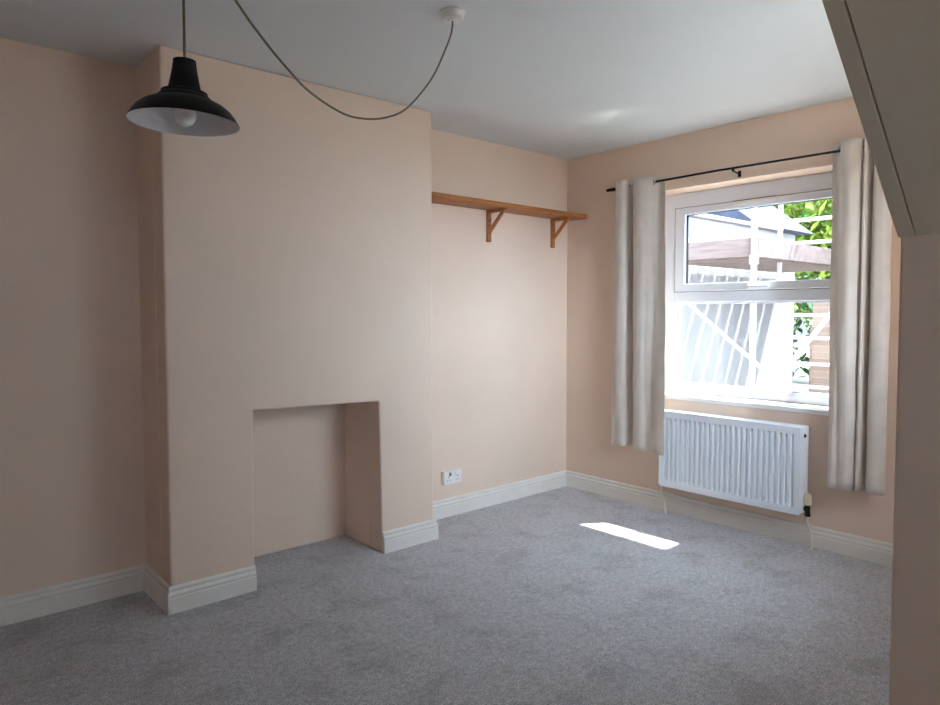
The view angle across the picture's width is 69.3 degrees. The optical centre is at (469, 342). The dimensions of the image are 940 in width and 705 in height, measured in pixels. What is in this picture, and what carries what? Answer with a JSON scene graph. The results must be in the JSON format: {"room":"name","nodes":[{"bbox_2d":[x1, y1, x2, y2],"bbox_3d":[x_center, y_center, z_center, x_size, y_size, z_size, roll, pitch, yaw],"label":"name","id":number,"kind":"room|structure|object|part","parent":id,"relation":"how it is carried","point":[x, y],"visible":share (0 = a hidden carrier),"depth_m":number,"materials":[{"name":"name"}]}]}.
{"room":"living room","nodes":[
{"label":"living room","id":0,"kind":"room"},
{"bbox_2d":[0,37,145,597],"bbox_3d":[-2.432,-0.022,2.556,2.233,2.400,0.350,-2,3,-41],"label":"wall","id":1,"kind":"structure","parent":0,"point":[72,501],"depth_m":2.93,"materials":[{"name":"beige paint"}]},
{"bbox_2d":[0,564,256,626],"bbox_3d":[-1.995,1.123,2.512,2.359,0.114,0.368,-2,3,-41],"label":"baseboard","id":2,"kind":"structure","parent":1,"relation":"attached to","point":[28,605],"depth_m":2.99,"materials":[{"name":"white wood"}]},
{"bbox_2d":[135,45,432,585],"bbox_3d":[-0.980,-0.072,3.607,1.437,2.400,0.703,-2,3,-41],"label":"wall","id":3,"kind":"structure","parent":0,"point":[285,258],"depth_m":3.24,"materials":[{"name":"beige paint"}]},
{"bbox_2d":[0,0,852,159],"bbox_3d":[0.402,-1.289,1.680,5.400,0.200,5.300,-2,3,-41],"label":"ceiling","id":4,"kind":"structure","parent":0,"point":[565,79],"depth_m":2.89,"materials":[{"name":"white paint"}]},
{"bbox_2d":[126,0,464,136],"bbox_3d":[-0.388,-0.881,2.052,0.263,0.645,1.238,2,3,42],"label":"pendant lamp","id":5,"kind":"object","parent":4,"relation":"hanging from","point":[181,107],"visible":1,"depth_m":1.70,"materials":[{"name":"black plastic"}]},
{"bbox_3d":[-0.717,-0.627,1.704,0.263,0.157,0.263,-2,3,-41],"label":"lamp shade","id":6,"kind":"part","parent":5,"relation":"part of","materials":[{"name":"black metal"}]},
{"bbox_3d":[-0.717,-0.577,1.706,0.055,0.069,0.055,-2,3,-41],"label":"bulb","id":7,"kind":"part","parent":5,"relation":"part of","materials":[{"name":"white glass"}]},
{"bbox_2d":[0,486,891,704],"bbox_3d":[0.406,1.308,1.796,5.400,0.200,5.300,-2,3,-41],"label":"floor","id":8,"kind":"structure","parent":0,"point":[565,595],"depth_m":2.76,"materials":[{"name":"grey carpet"}]},
{"bbox_2d":[431,129,567,500],"bbox_3d":[0.136,-0.124,4.734,1.830,2.400,0.350,-2,3,-41],"label":"wall","id":9,"kind":"structure","parent":0,"point":[499,306],"depth_m":4.54,"materials":[{"name":"beige paint"}]},
{"bbox_2d":[441,468,461,485],"bbox_3d":[-0.116,0.845,4.293,0.144,0.086,0.041,-2,3,-41],"label":"wall socket","id":10,"kind":"object","parent":9,"relation":"attached to","point":[452,476],"visible":1,"depth_m":4.27,"materials":[{"name":"white plastic"}]},
{"bbox_2d":[382,470,565,553],"bbox_3d":[0.130,1.038,4.343,1.829,0.114,0.302,-2,3,-41],"label":"baseboard","id":11,"kind":"structure","parent":9,"relation":"attached to","point":[400,538],"depth_m":4.37,"materials":[{"name":"white wood"}]},
{"bbox_2d":[432,192,586,247],"bbox_3d":[0.219,-0.775,4.420,1.475,0.234,0.186,-2,3,-41],"label":"wall shelf","id":12,"kind":"object","parent":9,"relation":"attached to","point":[490,206],"visible":0.89,"depth_m":4.42,"materials":[{"name":"orange wood"}]},
{"bbox_3d":[0.177,-0.853,4.382,0.030,0.018,0.145,-2,3,-41],"label":"arm","id":13,"kind":"part","parent":12,"relation":"part of","materials":[{"name":"orange wood"}]},
{"bbox_3d":[0.646,-0.872,4.795,0.030,0.018,0.145,-2,3,-41],"label":"arm","id":14,"kind":"part","parent":12,"relation":"part of","materials":[{"name":"orange wood"}]},
{"bbox_2d":[566,97,900,542],"bbox_3d":[1.686,-0.100,4.136,0.300,2.400,3.300,-2,3,-41],"label":"wall","id":15,"kind":"structure","parent":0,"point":[590,450],"depth_m":4.25,"materials":[{"name":"beige paint"}]},
{"bbox_2d":[566,470,892,566],"bbox_3d":[1.649,1.051,3.991,0.019,0.114,2.842,-2,3,-41],"label":"baseboard","id":16,"kind":"structure","parent":15,"relation":"attached to","point":[872,550],"depth_m":4.01,"materials":[{"name":"white wood"}]},
{"bbox_2d":[606,146,863,191],"bbox_3d":[1.551,-0.994,3.951,0.091,0.048,1.808,-2,3,-41],"label":"curtain rod","id":17,"kind":"object","parent":15,"relation":"attached to","point":[834,151],"visible":0.54,"depth_m":3.90,"materials":[{"name":"black metal"}]},
{"bbox_2d":[612,174,665,455],"bbox_3d":[1.114,-0.183,4.416,0.114,1.762,0.469,-2,3,-35],"label":"curtain","id":18,"kind":"object","parent":17,"relation":"hanging from","point":[639,320],"visible":1,"depth_m":4.38,"materials":[{"name":"beige fabric"}]},
{"bbox_2d":[827,137,891,495],"bbox_3d":[1.963,-0.134,3.452,0.104,1.782,0.300,-2,3,-41],"label":"curtain","id":19,"kind":"object","parent":17,"relation":"hanging from","point":[860,274],"visible":0.93,"depth_m":3.43,"materials":[{"name":"beige fabric"}]},
{"bbox_2d":[658,409,812,549],"bbox_3d":[1.534,0.776,4.018,0.136,0.673,0.947,-2,3,-41],"label":"radiator","id":20,"kind":"object","parent":15,"relation":"attached to","point":[754,462],"visible":0.98,"depth_m":3.91,"materials":[{"name":"white metal"}]},
{"bbox_3d":[1.490,0.679,3.979,0.020,0.469,0.859,-2,3,-41],"label":"ribbed panel","id":21,"kind":"part","parent":20,"relation":"part of","materials":[{"name":"white metal"}]},
{"bbox_2d":[665,409,806,427],"bbox_3d":[1.527,0.443,4.002,0.085,0.008,0.859,-2,3,-41],"label":"grille","id":22,"kind":"object","parent":20,"relation":"attached to","point":[722,419],"depth_m":3.97,"materials":[{"name":"white metal"}]},
{"bbox_3d":[1.806,0.688,3.682,0.105,0.469,0.006,-2,3,-41],"label":"panel","id":23,"kind":"part","parent":20,"relation":"part of","materials":[{"name":"white metal"}]},
{"bbox_2d":[665,172,831,415],"bbox_3d":[1.664,-0.295,4.081,0.234,1.337,1.320,-2,3,-41],"label":"window","id":24,"kind":"structure","parent":15,"relation":"attached to","point":[815,187],"depth_m":4.21,"materials":[{"name":"white plastic"}]},
{"bbox_3d":[1.657,0.360,4.104,0.214,0.027,1.320,-2,3,-41],"label":"sill","id":25,"kind":"part","parent":24,"relation":"part of","materials":[{"name":"white"}]},
{"bbox_3d":[1.728,-0.340,4.079,0.034,0.026,0.145,-2,3,-41],"label":"handle","id":26,"kind":"part","parent":24,"relation":"part of","materials":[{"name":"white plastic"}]},
{"bbox_2d":[846,0,939,236],"bbox_3d":[1.085,-0.748,0.256,1.194,1.359,1.829,-2,3,-41],"label":"ceiling","id":27,"kind":"structure","parent":0,"point":[899,40],"depth_m":1.09,"materials":[{"name":"paint"}]},
{"bbox_2d":[822,0,914,237],"bbox_3d":[0.524,-0.674,1.009,1.343,0.968,0.029,-2,3,-41],"label":"trim","id":28,"kind":"structure","parent":27,"relation":"attached to","point":[837,11],"depth_m":1.15,"materials":[{"name":"paint"}]},
{"bbox_2d":[889,231,939,704],"bbox_3d":[1.486,0.056,0.665,0.100,2.400,1.858,-2,3,-41],"label":"wall partition","id":29,"kind":"structure","parent":0,"point":[914,679],"depth_m":1.31,"materials":[{"name":"beige paint"}]},
{"label":"outside","id":30,"kind":"structure","parent":0,"visible":0},
{"bbox_2d":[792,340,809,391],"bbox_3d":[11.120,1.046,12.928,54.000,0.295,42.000,-2,3,-41],"label":"ground","id":31,"kind":"structure","parent":30,"point":[802,380],"depth_m":15.95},
{"bbox_2d":[679,214,777,387],"bbox_3d":[1.102,-0.163,8.424,4.500,2.545,3.500,-2,3,-41],"label":"extension","id":32,"kind":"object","parent":31,"relation":"on","point":[705,356],"visible":0.1,"depth_m":7.71,"materials":[{"name":"white"}]},
{"bbox_2d":[686,205,831,389],"bbox_3d":[3.619,-1.377,5.779,4.350,5.200,3.785,-2,3,-41],"label":"scaffold","id":33,"kind":"object","parent":31,"relation":"on","point":[754,254],"visible":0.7,"depth_m":6.58,"materials":[{"name":"white metal"}]},
{"bbox_3d":[3.627,0.223,6.260,0.037,0.043,1.690,-2,3,-41],"label":"rail","id":34,"kind":"part","parent":33,"relation":"part of","materials":[{"name":"white metal"}]},
{"bbox_3d":[3.627,-0.029,6.249,0.037,0.043,1.690,-2,3,-41],"label":"rail","id":35,"kind":"part","parent":33,"relation":"part of","materials":[{"name":"white metal"}]},
{"bbox_3d":[3.625,-1.175,6.198,0.037,0.043,1.690,-2,3,-41],"label":"rail","id":36,"kind":"part","parent":33,"relation":"part of","materials":[{"name":"white metal"}]},
{"bbox_3d":[3.628,0.446,6.270,0.037,0.043,1.690,-2,3,-41],"label":"rail","id":37,"kind":"part","parent":33,"relation":"part of","materials":[{"name":"white metal"}]},
{"bbox_3d":[3.627,-0.251,6.239,0.037,0.043,1.690,-2,3,-41],"label":"rail","id":38,"kind":"part","parent":33,"relation":"part of","materials":[{"name":"white metal"}]},
{"bbox_3d":[3.626,-0.953,6.208,0.037,0.043,1.690,-2,3,-41],"label":"rail","id":39,"kind":"part","parent":33,"relation":"part of","materials":[{"name":"white metal"}]},
{"bbox_2d":[708,206,812,390],"bbox_3d":[2.999,-2.063,14.427,2.200,5.800,7.400,-2,3,-41],"label":"house","id":40,"kind":"structure","parent":31,"relation":"on","point":[767,215],"depth_m":12.33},
{"bbox_2d":[774,199,831,326],"bbox_3d":[8.653,-2.020,16.499,4.289,5.550,5.594,-2,3,-41],"label":"tree","id":41,"kind":"object","parent":31,"relation":"on","point":[822,229],"visible":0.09,"depth_m":15.41,"materials":[{"name":"green plant"}]},
{"bbox_2d":[792,272,826,378],"bbox_3d":[8.659,-0.187,12.007,1.404,2.460,8.776,-2,3,-41],"label":"hedge","id":42,"kind":"object","parent":31,"relation":"on","point":[803,358],"visible":0.05,"depth_m":13.85,"materials":[{"name":"green plant"}]},
{"bbox_2d":[809,303,829,393],"bbox_3d":[9.903,0.222,8.410,0.550,1.750,10.900,-2,3,-41],"label":"brick wall","id":43,"kind":"structure","parent":31,"relation":"on","point":[819,349],"depth_m":12.13,"materials":[{"name":"beige brick"}]}
]}

